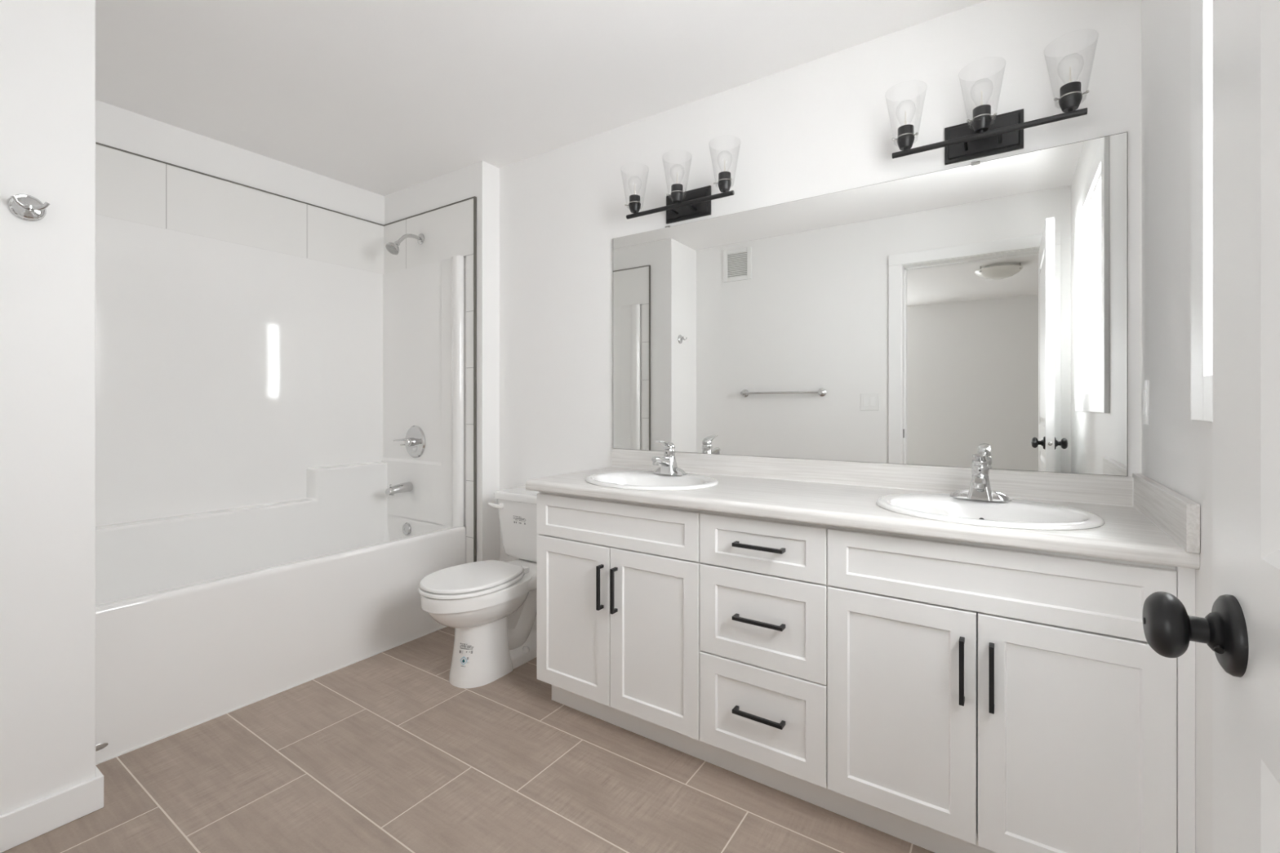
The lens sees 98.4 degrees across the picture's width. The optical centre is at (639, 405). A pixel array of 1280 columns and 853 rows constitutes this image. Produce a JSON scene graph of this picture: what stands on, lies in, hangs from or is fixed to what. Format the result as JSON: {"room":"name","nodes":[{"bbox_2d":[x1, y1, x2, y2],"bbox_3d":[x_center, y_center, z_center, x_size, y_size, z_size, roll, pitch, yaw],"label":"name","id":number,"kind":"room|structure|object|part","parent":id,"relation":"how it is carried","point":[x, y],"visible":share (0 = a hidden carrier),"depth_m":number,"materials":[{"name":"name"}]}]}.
{"room":"bathroom","nodes":[
{"label":"bathroom","id":0,"kind":"room"},
{"bbox_2d":[0,0,95,815],"bbox_3d":[-2.187,-0.070,1.691,1.185,2.440,0.542,0,0,34],"label":"wall","id":1,"kind":"structure","parent":0,"point":[47,47],"depth_m":1.49,"materials":[{"name":"white paint"}]},
{"bbox_2d":[7,194,50,222],"bbox_3d":[-1.604,-0.522,1.452,0.049,0.069,0.071,0,0,34],"label":"robe hook","id":2,"kind":"object","parent":1,"relation":"attached to","point":[25,207],"visible":1,"depth_m":1.46,"materials":[{"name":"silver metal"}]},
{"bbox_3d":[-1.605,-0.522,1.452,0.024,0.016,0.016,0,0,34],"label":"post","id":3,"kind":"part","parent":2,"relation":"part of","materials":[{"name":"silver metal"}]},
{"bbox_2d":[0,765,103,852],"bbox_3d":[-1.732,1.104,1.460,0.201,0.092,0.423,0,0,34],"label":"baseboard","id":4,"kind":"structure","parent":1,"relation":"attached to","point":[22,824],"depth_m":1.49,"materials":[{"name":"white paint"}]},
{"bbox_2d":[95,99,384,274],"bbox_3d":[-2.052,-0.070,2.821,0.153,2.440,1.514,0,0,34],"label":"wall","id":5,"kind":"structure","parent":0,"point":[149,171],"depth_m":2.72,"materials":[{"name":"white paint"}]},
{"bbox_2d":[383,160,499,563],"bbox_3d":[-1.201,-0.070,3.298,1.038,2.440,0.250,0,0,34],"label":"wall","id":6,"kind":"structure","parent":0,"point":[456,212],"depth_m":2.97,"materials":[{"name":"white paint"}]},
{"bbox_2d":[385,233,424,255],"bbox_3d":[-1.323,-0.911,3.105,0.076,0.157,0.212,0,0,34],"label":"shower","id":7,"kind":"object","parent":6,"relation":"attached to","point":[393,247],"visible":1,"depth_m":3.07,"materials":[{"name":"silver metal"}]},
{"bbox_3d":[-1.309,-0.931,3.126,0.021,0.083,0.154,0,0,34],"label":"arm","id":8,"kind":"part","parent":7,"relation":"part of","materials":[{"name":"silver metal"}]},
{"bbox_2d":[1,626,934,852],"bbox_3d":[-0.617,1.180,1.687,3.800,0.060,2.280,0,0,34],"label":"floor","id":9,"kind":"structure","parent":0,"point":[380,753],"depth_m":1.66,"materials":[{"name":"beige tile"}]},
{"bbox_2d":[95,213,466,764],"bbox_3d":[-1.673,0.173,2.568,0.783,1.953,1.518,0,0,34],"label":"bathtub","id":10,"kind":"object","parent":9,"relation":"on","point":[251,403],"visible":0.7,"depth_m":2.63,"materials":[{"name":"white plastic"}]},
{"bbox_3d":[-1.992,-0.070,2.782,0.014,1.466,1.494,0,0,34],"label":"panel","id":11,"kind":"part","parent":10,"relation":"part of","materials":[{"name":"white plastic"}]},
{"bbox_2d":[385,481,413,495],"bbox_3d":[-1.380,0.479,3.164,0.064,0.067,0.142,0,0,34],"label":"tub spout","id":12,"kind":"object","parent":10,"relation":"attached to","point":[407,486],"visible":1,"depth_m":3.15,"materials":[{"name":"silver metal"}]},
{"bbox_3d":[-1.365,0.725,3.231,0.072,0.072,0.019,0,0,34],"label":"overflow plate","id":13,"kind":"part","parent":10,"relation":"part of","materials":[{"name":"silver metal"}]},
{"bbox_2d":[392,425,425,457],"bbox_3d":[-1.326,0.213,3.174,0.190,0.188,0.083,0,0,34],"label":"shower valve","id":14,"kind":"object","parent":10,"relation":"attached to","point":[415,439],"visible":1,"depth_m":3.18,"materials":[{"name":"silver metal"}]},
{"bbox_3d":[-1.378,0.201,3.177,0.101,0.019,0.028,0,0,11],"label":"lever","id":15,"kind":"part","parent":14,"relation":"part of","materials":[{"name":"silver metal"}]},
{"bbox_3d":[-1.323,0.213,3.177,0.048,0.048,0.041,0,0,34],"label":"stem","id":16,"kind":"part","parent":14,"relation":"part of","materials":[{"name":"silver metal"}]},
{"bbox_3d":[-1.307,0.213,3.200,0.188,0.188,0.018,0,0,34],"label":"plate","id":17,"kind":"part","parent":14,"relation":"part of","materials":[{"name":"silver metal"}]},
{"bbox_3d":[-1.277,0.073,3.183,0.759,1.753,0.032,0,0,34],"label":"panel","id":18,"kind":"part","parent":10,"relation":"part of","materials":[{"name":"white plastic"}]},
{"bbox_2d":[417,486,539,688],"bbox_3d":[-0.627,0.788,2.461,0.505,0.724,0.743,0,0,34],"label":"toilet","id":19,"kind":"object","parent":9,"relation":"on","point":[490,605],"visible":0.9,"depth_m":2.32,"materials":[{"name":"white ceramic"}]},
{"bbox_3d":[-0.714,0.742,2.330,0.350,0.016,0.427,0,0,34],"label":"seat","id":20,"kind":"part","parent":19,"relation":"part of","materials":[{"name":"white plastic"}]},
{"bbox_3d":[-0.713,0.722,2.331,0.340,0.016,0.420,0,0,34],"label":"lid","id":21,"kind":"part","parent":19,"relation":"part of","materials":[{"name":"white plastic"}]},
{"bbox_3d":[-0.696,0.834,2.358,0.356,0.163,0.492,0,0,34],"label":"bowl","id":22,"kind":"part","parent":19,"relation":"part of","materials":[{"name":"white ceramic"}]},
{"bbox_3d":[-0.717,0.492,2.712,0.077,0.022,0.021,0,0,29],"label":"lever arm","id":23,"kind":"part","parent":19,"relation":"part of","materials":[{"name":"white plastic"}]},
{"bbox_3d":[-0.684,0.495,2.708,0.028,0.028,0.022,0,0,34],"label":"flush lever","id":24,"kind":"part","parent":19,"relation":"part of","materials":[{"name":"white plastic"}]},
{"bbox_3d":[-0.475,0.445,2.687,0.504,0.038,0.200,0,0,34],"label":"tank lid","id":25,"kind":"part","parent":19,"relation":"part of","materials":[{"name":"white ceramic"}]},
{"bbox_3d":[-0.475,0.606,2.688,0.484,0.287,0.181,0,0,34],"label":"tank","id":26,"kind":"part","parent":19,"relation":"part of","materials":[{"name":"white ceramic"}]},
{"bbox_2d":[536,491,708,762],"bbox_3d":[0.036,0.737,2.131,0.698,0.827,0.574,0,0,34],"label":"base cabinet","id":27,"kind":"object","parent":9,"relation":"on","point":[618,582],"visible":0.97,"depth_m":1.90,"materials":[{"name":"white wood"}]},
{"bbox_3d":[-0.246,0.771,2.022,0.347,0.551,0.018,0,0,34],"label":"door","id":28,"kind":"part","parent":27,"relation":"part of","materials":[{"name":"white wood"}]},
{"bbox_3d":[-0.139,0.633,1.921,0.010,0.152,0.030,0,0,34],"label":"handle","id":29,"kind":"part","parent":27,"relation":"part of","materials":[{"name":"black metal"}]},
{"bbox_3d":[-0.089,0.633,1.888,0.010,0.152,0.030,0,0,34],"label":"handle","id":30,"kind":"part","parent":27,"relation":"part of","materials":[{"name":"black metal"}]},
{"bbox_3d":[0.044,0.771,1.828,0.345,0.551,0.018,0,0,34],"label":"door","id":31,"kind":"part","parent":27,"relation":"part of","materials":[{"name":"white wood"}]},
{"bbox_2d":[525,448,1199,569],"bbox_3d":[0.486,0.258,1.827,1.842,0.130,0.579,0,0,34],"label":"countertop","id":32,"kind":"structure","parent":27,"relation":"on","point":[1147,521],"depth_m":1.63,"materials":[{"name":"laminate"}]},
{"bbox_2d":[585,471,718,490],"bbox_3d":[0.040,0.359,2.072,0.517,0.172,0.437,0,0,34],"label":"sink","id":33,"kind":"object","parent":32,"relation":"in","point":[630,480],"visible":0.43,"depth_m":2.16,"materials":[{"name":"white ceramic"}]},
{"bbox_2d":[651,440,687,475],"bbox_3d":[0.093,0.206,2.175,0.158,0.138,0.146,0,0,34],"label":"faucet","id":34,"kind":"object","parent":32,"relation":"on","point":[668,462],"visible":1,"depth_m":2.18,"materials":[{"name":"silver metal"}]},
{"bbox_3d":[0.086,0.227,2.165,0.040,0.059,0.123,0,0,34],"label":"spout","id":35,"kind":"part","parent":34,"relation":"part of","materials":[{"name":"silver metal"}]},
{"bbox_3d":[0.099,0.159,2.183,0.043,0.044,0.115,0,0,34],"label":"lever","id":36,"kind":"part","parent":34,"relation":"part of","materials":[{"name":"silver metal"}]},
{"bbox_3d":[0.118,0.262,2.212,0.158,0.027,0.056,0,0,34],"label":"plate","id":37,"kind":"part","parent":34,"relation":"part of","materials":[{"name":"silver metal"}]},
{"bbox_2d":[949,453,1012,502],"bbox_3d":[0.974,0.206,1.586,0.158,0.138,0.146,0,0,34],"label":"faucet","id":38,"kind":"object","parent":32,"relation":"on","point":[980,489],"visible":1,"depth_m":1.60,"materials":[{"name":"silver metal"}]},
{"bbox_3d":[0.968,0.227,1.577,0.040,0.059,0.123,0,0,34],"label":"spout","id":39,"kind":"part","parent":38,"relation":"part of","materials":[{"name":"silver metal"}]},
{"bbox_3d":[0.980,0.159,1.595,0.043,0.044,0.115,0,0,34],"label":"lever","id":40,"kind":"part","parent":38,"relation":"part of","materials":[{"name":"silver metal"}]},
{"bbox_3d":[0.999,0.262,1.623,0.158,0.027,0.056,0,0,34],"label":"plate","id":41,"kind":"part","parent":38,"relation":"part of","materials":[{"name":"silver metal"}]},
{"bbox_2d":[875,493,1105,530],"bbox_3d":[0.914,0.359,1.488,0.517,0.172,0.437,0,0,34],"label":"sink","id":42,"kind":"object","parent":32,"relation":"in","point":[1016,513],"visible":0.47,"depth_m":1.52,"materials":[{"name":"white ceramic"}]},
{"bbox_2d":[699,511,833,812],"bbox_3d":[0.489,0.737,1.829,0.390,0.827,0.574,0,0,34],"label":"base cabinet","id":43,"kind":"object","parent":9,"relation":"on","point":[763,582],"visible":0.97,"depth_m":1.61,"materials":[{"name":"white wood"}]},
{"bbox_3d":[0.342,0.903,1.600,0.152,0.010,0.030,0,0,34],"label":"handle","id":44,"kind":"part","parent":43,"relation":"part of","materials":[{"name":"black metal"}]},
{"bbox_3d":[0.342,0.628,1.600,0.152,0.010,0.030,0,0,34],"label":"handle","id":45,"kind":"part","parent":43,"relation":"part of","materials":[{"name":"black metal"}]},
{"bbox_3d":[0.342,0.411,1.600,0.152,0.010,0.030,0,0,34],"label":"handle","id":46,"kind":"part","parent":43,"relation":"part of","materials":[{"name":"black metal"}]},
{"bbox_3d":[0.351,0.908,1.622,0.387,0.278,0.018,0,0,34],"label":"drawer","id":47,"kind":"part","parent":43,"relation":"part of","materials":[{"name":"white wood"}]},
{"bbox_3d":[0.351,0.630,1.622,0.387,0.269,0.018,0,0,34],"label":"drawer","id":48,"kind":"part","parent":43,"relation":"part of","materials":[{"name":"white wood"}]},
{"bbox_3d":[0.351,0.414,1.622,0.387,0.154,0.018,0,0,34],"label":"drawer","id":49,"kind":"part","parent":43,"relation":"part of","materials":[{"name":"white wood"}]},
{"bbox_2d":[827,525,1195,852],"bbox_3d":[0.952,0.737,1.519,0.724,0.827,0.574,0,0,34],"label":"base cabinet","id":50,"kind":"object","parent":9,"relation":"on","point":[982,698],"visible":0.97,"depth_m":1.28,"materials":[{"name":"white wood"}]},
{"bbox_3d":[0.659,0.771,1.417,0.347,0.551,0.018,0,0,34],"label":"door","id":51,"kind":"part","parent":50,"relation":"part of","materials":[{"name":"white wood"}]},
{"bbox_3d":[0.766,0.633,1.316,0.010,0.152,0.030,0,0,34],"label":"handle","id":52,"kind":"part","parent":50,"relation":"part of","materials":[{"name":"black metal"}]},
{"bbox_3d":[0.816,0.633,1.283,0.010,0.152,0.030,0,0,34],"label":"handle","id":53,"kind":"part","parent":50,"relation":"part of","materials":[{"name":"black metal"}]},
{"bbox_3d":[0.949,0.771,1.223,0.345,0.551,0.018,0,0,34],"label":"door","id":54,"kind":"part","parent":50,"relation":"part of","materials":[{"name":"white wood"}]},
{"bbox_2d":[95,0,986,195],"bbox_3d":[-0.617,-1.320,1.687,3.800,0.060,2.280,0,0,34],"label":"ceiling","id":55,"kind":"structure","parent":0,"point":[381,97],"depth_m":2.09,"materials":[{"name":"white paint"}]},
{"bbox_2d":[499,0,1142,562],"bbox_3d":[0.415,-0.070,2.297,2.762,2.440,0.120,0,0,34],"label":"wall","id":56,"kind":"structure","parent":0,"point":[828,124],"depth_m":2.15,"materials":[{"name":"white paint"}]},
{"bbox_2d":[624,160,734,224],"bbox_3d":[0.165,-0.907,2.294,0.549,0.231,0.162,0,0,34],"label":"vanity light","id":57,"kind":"object","parent":56,"relation":"attached to","point":[681,206],"visible":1,"depth_m":2.31,"materials":[{"name":"black metal"}]},
{"bbox_2d":[628,194,640,213],"bbox_3d":[-0.023,-0.867,2.396,0.053,0.075,0.053,0,0,34],"label":"socket","id":58,"kind":"object","parent":57,"relation":"attached to","point":[634,205],"depth_m":2.38,"materials":[{"name":"black metal"}]},
{"bbox_3d":[0.139,-0.822,2.340,0.011,0.011,0.090,0,0,34],"label":"support post","id":59,"kind":"part","parent":57,"relation":"part of","materials":[{"name":"black metal"}]},
{"bbox_2d":[671,183,683,203],"bbox_3d":[0.153,-0.867,2.279,0.053,0.075,0.053,0,0,34],"label":"socket","id":60,"kind":"object","parent":57,"relation":"attached to","point":[677,189],"depth_m":2.26,"materials":[{"name":"black metal"}]},
{"bbox_3d":[0.214,-0.822,2.290,0.011,0.011,0.090,0,0,34],"label":"support post","id":61,"kind":"part","parent":57,"relation":"part of","materials":[{"name":"black metal"}]},
{"bbox_2d":[717,171,731,192],"bbox_3d":[0.331,-0.867,2.160,0.053,0.075,0.053,0,0,34],"label":"socket","id":62,"kind":"object","parent":57,"relation":"attached to","point":[724,183],"depth_m":2.14,"materials":[{"name":"black metal"}]},
{"bbox_2d":[613,131,1127,476],"bbox_3d":[0.630,-0.289,2.075,1.815,0.984,0.009,0,0,34],"label":"vanity mirror","id":63,"kind":"object","parent":56,"relation":"attached to","point":[944,317],"visible":1,"depth_m":1.90,"materials":[{"name":"silver mirror"}]},
{"bbox_2d":[612,448,1133,506],"bbox_3d":[0.633,0.244,2.066,1.821,0.082,0.019,0,0,34],"label":"backsplash","id":64,"kind":"structure","parent":56,"relation":"attached to","point":[1087,488],"depth_m":1.89,"materials":[{"name":"laminate"}]},
{"bbox_2d":[891,66,1088,164],"bbox_3d":[1.053,-0.907,1.700,0.549,0.231,0.162,0,0,34],"label":"vanity light","id":65,"kind":"object","parent":56,"relation":"attached to","point":[986,135],"visible":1,"depth_m":1.72,"materials":[{"name":"black metal"}]},
{"bbox_2d":[896,124,915,151],"bbox_3d":[0.866,-0.867,1.802,0.053,0.075,0.053,0,0,34],"label":"socket","id":66,"kind":"object","parent":65,"relation":"attached to","point":[905,139],"depth_m":1.78,"materials":[{"name":"black metal"}]},
{"bbox_3d":[1.028,-0.822,1.746,0.011,0.011,0.090,0,0,34],"label":"support post","id":67,"kind":"part","parent":65,"relation":"part of","materials":[{"name":"black metal"}]},
{"bbox_2d":[971,104,991,133],"bbox_3d":[1.042,-0.867,1.685,0.053,0.075,0.053,0,0,34],"label":"socket","id":68,"kind":"object","parent":65,"relation":"attached to","point":[981,120],"depth_m":1.67,"materials":[{"name":"black metal"}]},
{"bbox_3d":[1.103,-0.822,1.696,0.011,0.011,0.090,0,0,34],"label":"support post","id":69,"kind":"part","parent":65,"relation":"part of","materials":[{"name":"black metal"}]},
{"bbox_3d":[1.220,-0.929,1.566,0.009,0.060,0.009,0,0,34],"label":"filament stem","id":70,"kind":"part","parent":65,"relation":"part of","materials":[{"name":"white"}]},
{"bbox_2d":[1058,81,1082,112],"bbox_3d":[1.220,-0.867,1.566,0.053,0.075,0.053,0,0,34],"label":"socket","id":71,"kind":"object","parent":65,"relation":"attached to","point":[1070,94],"depth_m":1.55,"materials":[{"name":"black metal"}]},
{"bbox_2d":[1142,0,1213,852],"bbox_3d":[0.872,-0.070,0.620,0.140,2.440,2.160,0,0,34],"label":"wall","id":72,"kind":"structure","parent":0,"point":[1177,450],"depth_m":1.27,"materials":[{"name":"white paint"}]},
{"bbox_2d":[1142,379,1149,425],"bbox_3d":[1.372,-0.007,1.503,0.008,0.120,0.072,0,0,34],"label":"wall outlet","id":73,"kind":"object","parent":72,"relation":"attached to","point":[1145,384],"visible":1,"depth_m":1.49,"materials":[{"name":"white plastic"}]},
{"bbox_2d":[1191,0,1213,422],"bbox_3d":[0.839,-0.494,0.618,0.121,1.048,1.026,0,0,34],"label":"window","id":74,"kind":"structure","parent":72,"relation":"in","point":[1202,11],"depth_m":1.01,"materials":[{"name":"white paint"}]},
{"bbox_3d":[-0.782,-0.070,0.499,2.475,2.440,0.120,0,0,34],"label":"wall","id":75,"kind":"structure","parent":0,"visible":0},
{"bbox_2d":[1142,0,1279,852],"bbox_3d":[0.338,0.102,0.192,0.149,2.071,0.764,0,0,34],"label":"door","id":76,"kind":"structure","parent":75,"relation":"in","point":[1242,628],"depth_m":0.44,"materials":[{"name":"white paint"}]},
{"bbox_3d":[0.475,0.193,0.479,0.056,0.065,0.065,0,0,34],"label":"knob","id":77,"kind":"part","parent":76,"relation":"part of","materials":[{"name":"black metal"}]}
]}

